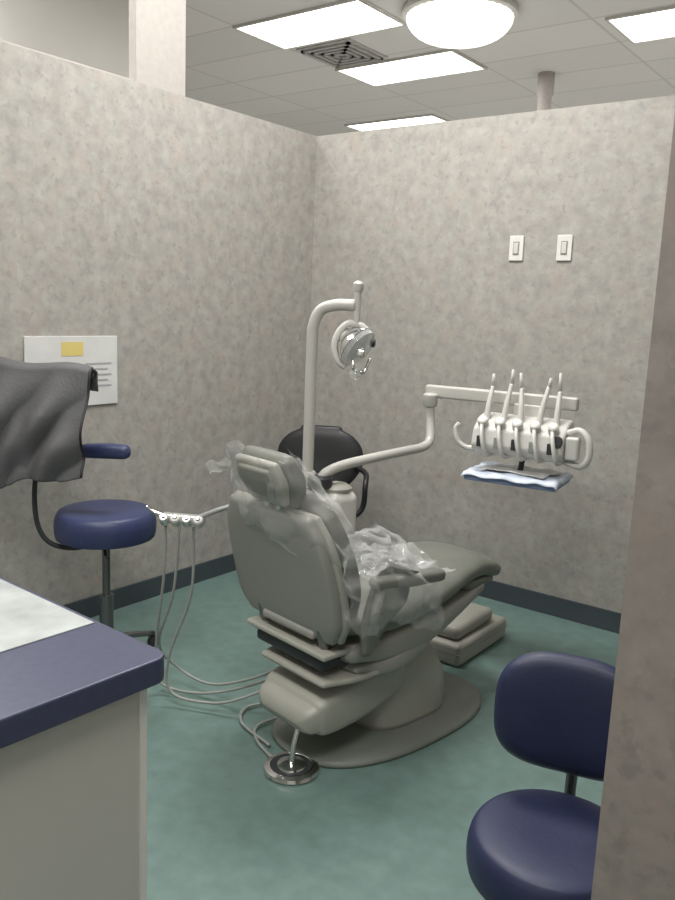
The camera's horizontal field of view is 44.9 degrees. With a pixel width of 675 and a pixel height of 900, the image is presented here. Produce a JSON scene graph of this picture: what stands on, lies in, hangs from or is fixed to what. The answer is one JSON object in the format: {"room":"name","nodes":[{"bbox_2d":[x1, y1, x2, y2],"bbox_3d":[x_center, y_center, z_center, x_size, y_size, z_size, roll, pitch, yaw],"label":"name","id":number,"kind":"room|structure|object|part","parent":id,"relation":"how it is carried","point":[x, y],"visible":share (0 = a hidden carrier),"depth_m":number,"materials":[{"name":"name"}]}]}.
{"room":"dental clinic","nodes":[
{"label":"dental clinic","id":0,"kind":"room"},
{"bbox_2d":[0,0,128,77],"bbox_3d":[-3.038,-1.094,3.708,0.120,3.600,5.200,10,13,36],"label":"wall","id":1,"kind":"structure","parent":0,"point":[92,33],"depth_m":5.12,"materials":[{"name":"paint"}]},
{"bbox_2d":[0,41,316,604],"bbox_3d":[-1.789,-0.303,2.864,0.120,2.440,5.200,10,13,36],"label":"wall","id":2,"kind":"structure","parent":0,"point":[177,228],"depth_m":3.90,"materials":[{"name":"paint"}]},
{"bbox_2d":[0,39,132,80],"bbox_3d":[-2.130,-1.435,2.141,0.080,0.012,3.910,10,13,36],"label":"trim","id":3,"kind":"structure","parent":2,"relation":"on","point":[0,39],"depth_m":3.38,"materials":[{"name":"paint"}]},
{"bbox_2d":[23,336,117,405],"bbox_3d":[-1.161,-0.344,3.587,0.010,0.310,0.470,10,13,36],"label":"poster","id":4,"kind":"object","parent":2,"relation":"attached to","point":[98,352],"visible":0.57,"depth_m":3.63,"materials":[{"name":"white paper"}]},
{"bbox_2d":[63,553,235,617],"bbox_3d":[-1.784,0.858,3.029,0.012,0.100,5.200,10,13,36],"label":"baseboard","id":5,"kind":"structure","parent":2,"relation":"attached to","point":[146,589],"depth_m":4.14,"materials":[{"name":"plastic"}]},
{"bbox_2d":[129,0,185,95],"bbox_3d":[-0.807,-2.236,3.674,0.050,1.160,0.290,10,13,36],"label":"column","id":6,"kind":"structure","parent":2,"relation":"on","point":[157,28],"depth_m":3.71,"materials":[{"name":"paint"}]},
{"bbox_2d":[91,570,618,899],"bbox_3d":[-0.153,1.213,1.865,4.320,0.060,5.260,10,13,36],"label":"floor","id":7,"kind":"structure","parent":0,"point":[218,828],"depth_m":2.58,"materials":[{"name":"teal plastic"}]},
{"bbox_2d":[0,357,156,646],"bbox_3d":[-1.073,0.267,3.207,0.812,1.256,0.516,-4,12,-33],"label":"stool","id":8,"kind":"object","parent":7,"relation":"on","point":[104,525],"depth_m":3.05,"materials":[{"name":"blue leather"}]},
{"bbox_3d":[-1.182,-0.096,3.084,0.518,0.509,0.220,3,10,4],"label":"lead apron","id":9,"kind":"part","parent":8,"relation":"part of","materials":[{"name":"grey fabric"}]},
{"bbox_3d":[-1.061,0.197,3.194,0.265,0.420,0.062,1,10,-8],"label":"frame","id":10,"kind":"part","parent":8,"relation":"part of","materials":[{"name":"plastic"}]},
{"bbox_3d":[-0.927,0.289,3.264,0.396,0.118,0.396,10,13,36],"label":"seat","id":11,"kind":"part","parent":8,"relation":"part of","materials":[{"name":"blue leather"}]},
{"bbox_3d":[-0.908,0.391,3.198,0.019,0.022,0.174,-1,11,-17],"label":"lift lever","id":12,"kind":"part","parent":8,"relation":"part of","materials":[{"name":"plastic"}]},
{"bbox_3d":[-0.869,0.786,3.458,0.034,0.069,0.224,10,13,36],"label":"leg","id":13,"kind":"part","parent":8,"relation":"part of","materials":[{"name":"metal"}]},
{"bbox_2d":[0,577,163,899],"bbox_3d":[-1.151,0.757,1.446,1.300,0.902,1.100,10,13,38],"label":"counter","id":14,"kind":"object","parent":7,"relation":"on","point":[73,686],"visible":1,"depth_m":1.32,"materials":[{"name":"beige laminate"}]},
{"bbox_2d":[0,577,163,748],"bbox_3d":[-1.134,0.338,1.371,1.300,0.046,1.100,10,13,38],"label":"countertop","id":15,"kind":"structure","parent":14,"relation":"on","point":[45,684],"depth_m":1.31,"materials":[{"name":"blue laminate"}]},
{"bbox_3d":[-0.347,0.814,1.456,0.006,0.853,0.014,10,13,38],"label":"corner trim","id":16,"kind":"part","parent":14,"relation":"part of","materials":[{"name":"grey metal"}]},
{"bbox_2d":[239,702,319,785],"bbox_3d":[-0.152,0.943,2.827,0.306,0.134,0.533,-1,11,-20],"label":"foot pedal","id":17,"kind":"object","parent":7,"relation":"on","point":[289,768],"visible":0.83,"depth_m":2.65,"materials":[{"name":"silver metal"}]},
{"bbox_3d":[-0.139,0.960,2.661,0.018,0.108,0.057,7,11,22],"label":"stem","id":18,"kind":"part","parent":17,"relation":"part of","materials":[{"name":"silver metal"}]},
{"bbox_2d":[277,425,368,517],"bbox_3d":[-0.128,0.338,4.117,0.555,0.874,0.493,4,10,7],"label":"office chair","id":19,"kind":"object","parent":7,"relation":"on","point":[332,445],"visible":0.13,"depth_m":4.22,"materials":[{"name":"leather"}]},
{"bbox_3d":[-0.094,0.053,4.246,0.457,0.354,0.123,4,10,7],"label":"backrest","id":20,"kind":"part","parent":19,"relation":"part of","materials":[{"name":"black leather"}]},
{"bbox_3d":[0.107,0.218,4.143,0.104,0.265,0.223,4,10,7],"label":"armrest","id":21,"kind":"part","parent":19,"relation":"part of","materials":[{"name":"black plastic"}]},
{"bbox_2d":[227,445,500,768],"bbox_3d":[0.117,0.463,2.949,0.684,1.059,1.208,9,12,33],"label":"dental chair","id":22,"kind":"object","parent":7,"relation":"on","point":[361,688],"visible":1,"depth_m":2.66,"materials":[{"name":"grey leather"}]},
{"bbox_2d":[145,486,309,704],"bbox_3d":[-0.405,0.541,3.036,0.597,0.789,0.352,1,10,-5],"label":"holder","id":23,"kind":"object","parent":22,"relation":"attached to","point":[165,518],"visible":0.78,"depth_m":2.96,"materials":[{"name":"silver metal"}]},
{"bbox_2d":[158,513,168,525],"bbox_3d":[-0.612,0.246,2.882,0.034,0.051,0.054,2,10,-1],"label":"socket","id":24,"kind":"object","parent":23,"relation":"attached to","point":[163,517],"depth_m":2.86,"materials":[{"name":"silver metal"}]},
{"bbox_2d":[170,514,179,526],"bbox_3d":[-0.571,0.248,2.875,0.034,0.051,0.054,2,10,-1],"label":"socket","id":25,"kind":"object","parent":23,"relation":"attached to","point":[174,518],"depth_m":2.86,"materials":[{"name":"white plastic"}]},
{"bbox_2d":[181,515,191,527],"bbox_3d":[-0.529,0.251,2.869,0.034,0.051,0.054,2,10,-1],"label":"socket","id":26,"kind":"object","parent":23,"relation":"attached to","point":[186,520],"depth_m":2.85,"materials":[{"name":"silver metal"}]},
{"bbox_2d":[193,516,202,528],"bbox_3d":[-0.488,0.254,2.862,0.034,0.051,0.054,2,10,-1],"label":"socket","id":27,"kind":"object","parent":23,"relation":"attached to","point":[197,520],"depth_m":2.84,"materials":[{"name":"white plastic"}]},
{"bbox_3d":[-0.268,0.199,2.979,0.489,0.084,0.134,-5,13,-37],"label":"support arm","id":28,"kind":"part","parent":23,"relation":"part of"},
{"bbox_3d":[-0.115,0.608,2.707,0.170,0.020,0.400,-7,14,-42],"label":"hinge plate","id":29,"kind":"part","parent":22,"relation":"part of","materials":[{"name":"beige plastic"}]},
{"bbox_2d":[247,488,360,619],"bbox_3d":[-0.125,0.318,2.635,0.210,0.453,0.484,-7,14,-42],"label":"backrest cushion","id":30,"kind":"object","parent":22,"relation":"on","point":[285,581],"depth_m":2.48,"materials":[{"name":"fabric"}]},
{"bbox_2d":[204,451,456,630],"bbox_3d":[0.016,0.266,2.705,0.788,0.614,0.632,-7,14,-42],"label":"chair cover","id":31,"kind":"object","parent":22,"relation":"on","point":[205,466],"visible":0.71,"depth_m":2.60,"materials":[{"name":"grey"}]},
{"bbox_2d":[334,524,440,630],"bbox_3d":[0.145,0.420,2.555,0.459,0.374,0.193,-7,14,-42],"label":"drape","id":32,"kind":"object","parent":31,"relation":"hanging from","point":[377,524],"depth_m":2.48,"materials":[{"name":"clear plastic"}]},
{"bbox_2d":[302,281,375,490],"bbox_3d":[-0.034,0.155,3.140,0.310,1.585,0.195,10,13,36],"label":"light","id":33,"kind":"object","parent":22,"relation":"attached to","point":[352,343],"depth_m":3.03,"materials":[{"name":"white metal"}]},
{"bbox_3d":[0.166,0.972,3.051,0.900,0.026,0.530,-7,14,-42],"label":"plate","id":34,"kind":"part","parent":22,"relation":"part of","materials":[{"name":"grey plastic"}]},
{"bbox_2d":[348,541,500,634],"bbox_3d":[0.237,0.473,3.010,0.969,0.148,0.500,-7,14,-42],"label":"seat cushion","id":35,"kind":"object","parent":22,"relation":"on","point":[449,596],"depth_m":2.95,"materials":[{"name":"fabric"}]},
{"bbox_2d":[318,369,592,491],"bbox_3d":[0.508,-0.081,3.226,0.912,0.465,0.796,8,11,28],"label":"dental instrument unit","id":36,"kind":"object","parent":22,"relation":"attached to","point":[524,434],"depth_m":3.33,"materials":[{"name":"white plastic"}]},
{"bbox_2d":[428,603,507,666],"bbox_3d":[0.526,0.798,3.714,0.322,0.165,0.462,10,13,36],"label":"junction box","id":37,"kind":"object","parent":7,"relation":"on","point":[475,628],"visible":0.54,"depth_m":3.55,"materials":[{"name":"beige plastic"}]},
{"bbox_2d":[466,652,615,899],"bbox_3d":[0.434,0.851,1.706,0.453,0.754,0.481,7,11,23],"label":"stool","id":38,"kind":"object","parent":7,"relation":"on","point":[552,710],"visible":0.76,"depth_m":1.77,"materials":[{"name":"blue leather"}]},
{"bbox_3d":[0.449,0.837,1.690,0.360,0.103,0.360,7,11,23],"label":"seat","id":39,"kind":"part","parent":38,"relation":"part of","materials":[{"name":"blue leather"}]},
{"bbox_3d":[0.520,0.595,1.824,0.330,0.284,0.075,7,11,23],"label":"backrest","id":40,"kind":"part","parent":38,"relation":"part of","materials":[{"name":"blue leather"}]},
{"bbox_2d":[185,0,674,135],"bbox_3d":[-0.240,-3.192,5.695,10.200,0.060,12.200,10,13,36],"label":"ceiling","id":41,"kind":"structure","parent":0,"point":[226,67],"depth_m":7.29,"materials":[{"name":"tile"}]},
{"bbox_2d":[235,29,284,48],"bbox_3d":[-0.621,-3.325,6.590,0.020,0.019,0.580,10,13,36],"label":"frame","id":42,"kind":"object","parent":41,"relation":"attached to","point":[242,31],"visible":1,"depth_m":6.58,"materials":[{"name":"white metal"}]},
{"bbox_2d":[233,0,358,28],"bbox_3d":[-0.329,-3.209,6.003,1.210,0.019,0.020,10,13,36],"label":"frame","id":43,"kind":"object","parent":41,"relation":"attached to","point":[341,2],"visible":1,"depth_m":5.99,"materials":[{"name":"white metal"}]},
{"bbox_2d":[238,1,401,47],"bbox_3d":[-0.147,-3.247,6.238,1.170,0.010,0.580,10,13,36],"label":"ceiling light","id":44,"kind":"object","parent":41,"relation":"in","point":[355,17],"visible":1,"depth_m":6.22,"materials":[{"name":"white plastic"}]},
{"bbox_2d":[296,38,387,67],"bbox_3d":[0.041,-3.350,6.916,0.560,0.028,0.560,10,13,36],"label":"ceiling vent","id":45,"kind":"object","parent":41,"relation":"in","point":[346,52],"depth_m":6.86,"materials":[{"name":"grey metal"}]},
{"bbox_2d":[283,23,406,49],"bbox_3d":[0.034,-3.277,6.475,1.210,0.019,0.020,10,13,36],"label":"frame","id":46,"kind":"object","parent":41,"relation":"attached to","point":[397,26],"visible":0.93,"depth_m":6.43,"materials":[{"name":"white metal"}]},
{"bbox_2d":[337,71,374,85],"bbox_3d":[0.172,-3.476,7.622,0.020,0.019,0.580,10,13,36],"label":"frame","id":47,"kind":"object","parent":41,"relation":"attached to","point":[337,71],"visible":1,"depth_m":7.61,"materials":[{"name":"white metal"}]},
{"bbox_2d":[359,0,405,24],"bbox_3d":[0.325,-3.161,5.887,0.020,0.019,0.580,10,13,36],"label":"frame","id":48,"kind":"object","parent":41,"relation":"attached to","point":[365,2],"visible":1,"depth_m":5.88,"materials":[{"name":"white metal"}]},
{"bbox_2d":[344,114,433,125],"bbox_3d":[0.567,-3.757,9.297,1.210,0.019,0.020,10,13,36],"label":"frame","id":49,"kind":"object","parent":41,"relation":"attached to","point":[425,115],"visible":1,"depth_m":9.26,"materials":[{"name":"white metal"}]},
{"bbox_2d":[335,49,453,70],"bbox_3d":[0.464,-3.359,7.034,1.210,0.019,0.020,10,13,36],"label":"frame","id":50,"kind":"object","parent":41,"relation":"attached to","point":[444,50],"visible":0.86,"depth_m":7.00,"materials":[{"name":"white metal"}]},
{"bbox_2d":[349,116,444,130],"bbox_3d":[0.749,-3.795,9.532,1.170,0.010,0.580,10,13,36],"label":"ceiling light","id":51,"kind":"object","parent":41,"relation":"in","point":[430,119],"visible":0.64,"depth_m":9.43,"materials":[{"name":"white plastic"}]},
{"bbox_2d":[341,52,481,84],"bbox_3d":[0.646,-3.397,7.270,1.170,0.010,0.580,10,13,36],"label":"ceiling light","id":52,"kind":"object","parent":41,"relation":"in","point":[448,62],"visible":1,"depth_m":7.26,"materials":[{"name":"white plastic"}]},
{"bbox_2d":[373,67,486,86],"bbox_3d":[0.827,-3.428,7.507,1.210,0.019,0.020,10,13,36],"label":"frame","id":53,"kind":"object","parent":41,"relation":"attached to","point":[486,67],"visible":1,"depth_m":7.47,"materials":[{"name":"white metal"}]},
{"bbox_2d":[433,114,449,120],"bbox_3d":[1.221,-3.709,9.181,0.020,0.019,0.580,10,13,36],"label":"frame","id":54,"kind":"object","parent":41,"relation":"attached to","point":[436,116],"visible":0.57,"depth_m":9.07,"materials":[{"name":"white metal"}]},
{"bbox_2d":[402,0,518,48],"bbox_3d":[0.868,-3.026,5.820,0.820,0.220,0.820,10,13,36],"label":"dome light","id":55,"kind":"object","parent":41,"relation":"attached to","point":[450,24],"depth_m":5.62,"materials":[{"name":"white glass"}]},
{"bbox_2d":[452,49,485,68],"bbox_3d":[1.118,-3.312,6.919,0.020,0.019,0.580,10,13,36],"label":"frame","id":56,"kind":"object","parent":41,"relation":"attached to","point":[454,51],"visible":0.93,"depth_m":6.90,"materials":[{"name":"white metal"}]},
{"bbox_2d":[536,71,554,110],"bbox_3d":[1.830,-2.566,7.407,0.150,1.600,0.150,10,13,36],"label":"ceiling pipe","id":57,"kind":"object","parent":41,"relation":"attached to","point":[546,79],"depth_m":7.24,"materials":[{"name":"grey metal"}]},
{"bbox_2d":[606,20,633,42],"bbox_3d":[2.111,-3.122,6.082,0.020,0.019,0.580,10,13,36],"label":"frame","id":58,"kind":"object","parent":41,"relation":"attached to","point":[614,26],"visible":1,"depth_m":6.07,"materials":[{"name":"white metal"}]},
{"bbox_2d":[605,5,674,20],"bbox_3d":[2.402,-3.005,5.494,1.210,0.019,0.020,10,13,36],"label":"frame","id":59,"kind":"object","parent":41,"relation":"attached to","point":[672,6],"visible":1,"depth_m":5.70,"materials":[{"name":"white metal"}]},
{"bbox_2d":[610,9,674,41],"bbox_3d":[2.584,-3.043,5.729,1.170,0.010,0.580,10,13,36],"label":"ceiling light","id":60,"kind":"object","parent":41,"relation":"in","point":[661,24],"visible":1,"depth_m":5.94,"materials":[{"name":"white plastic"}]},
{"bbox_2d":[632,36,674,43],"bbox_3d":[2.766,-3.074,5.966,1.210,0.019,0.020,10,13,36],"label":"frame","id":61,"kind":"object","parent":41,"relation":"attached to","point":[670,36],"visible":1,"depth_m":6.23,"materials":[{"name":"white metal"}]},
{"bbox_2d":[311,95,674,612],"bbox_3d":[1.252,-0.360,3.895,3.720,2.440,0.120,10,13,36],"label":"wall","id":62,"kind":"structure","parent":0,"point":[425,216],"depth_m":4.12,"materials":[{"name":"paint"}]},
{"bbox_2d":[354,545,620,633],"bbox_3d":[1.213,0.807,4.011,3.578,0.100,0.012,10,13,36],"label":"baseboard","id":63,"kind":"structure","parent":62,"relation":"attached to","point":[585,614],"depth_m":4.11,"materials":[{"name":"plastic"}]},
{"bbox_2d":[509,236,523,260],"bbox_3d":[0.877,-0.990,4.005,0.074,0.120,0.013,10,13,36],"label":"light switch","id":64,"kind":"object","parent":62,"relation":"attached to","point":[516,247],"visible":1,"depth_m":4.00,"materials":[{"name":"white plastic"}]},
{"bbox_2d":[556,235,572,260],"bbox_3d":[1.073,-0.956,3.860,0.074,0.120,0.013,10,13,36],"label":"light switch","id":65,"kind":"object","parent":62,"relation":"attached to","point":[564,243],"visible":1,"depth_m":3.86,"materials":[{"name":"white plastic"}]},
{"bbox_2d":[591,117,674,899],"bbox_3d":[0.788,-0.399,0.690,0.920,3.600,0.120,10,13,36],"label":"wall","id":66,"kind":"structure","parent":0,"point":[635,856],"depth_m":1.02,"materials":[{"name":"paint"}]}
]}

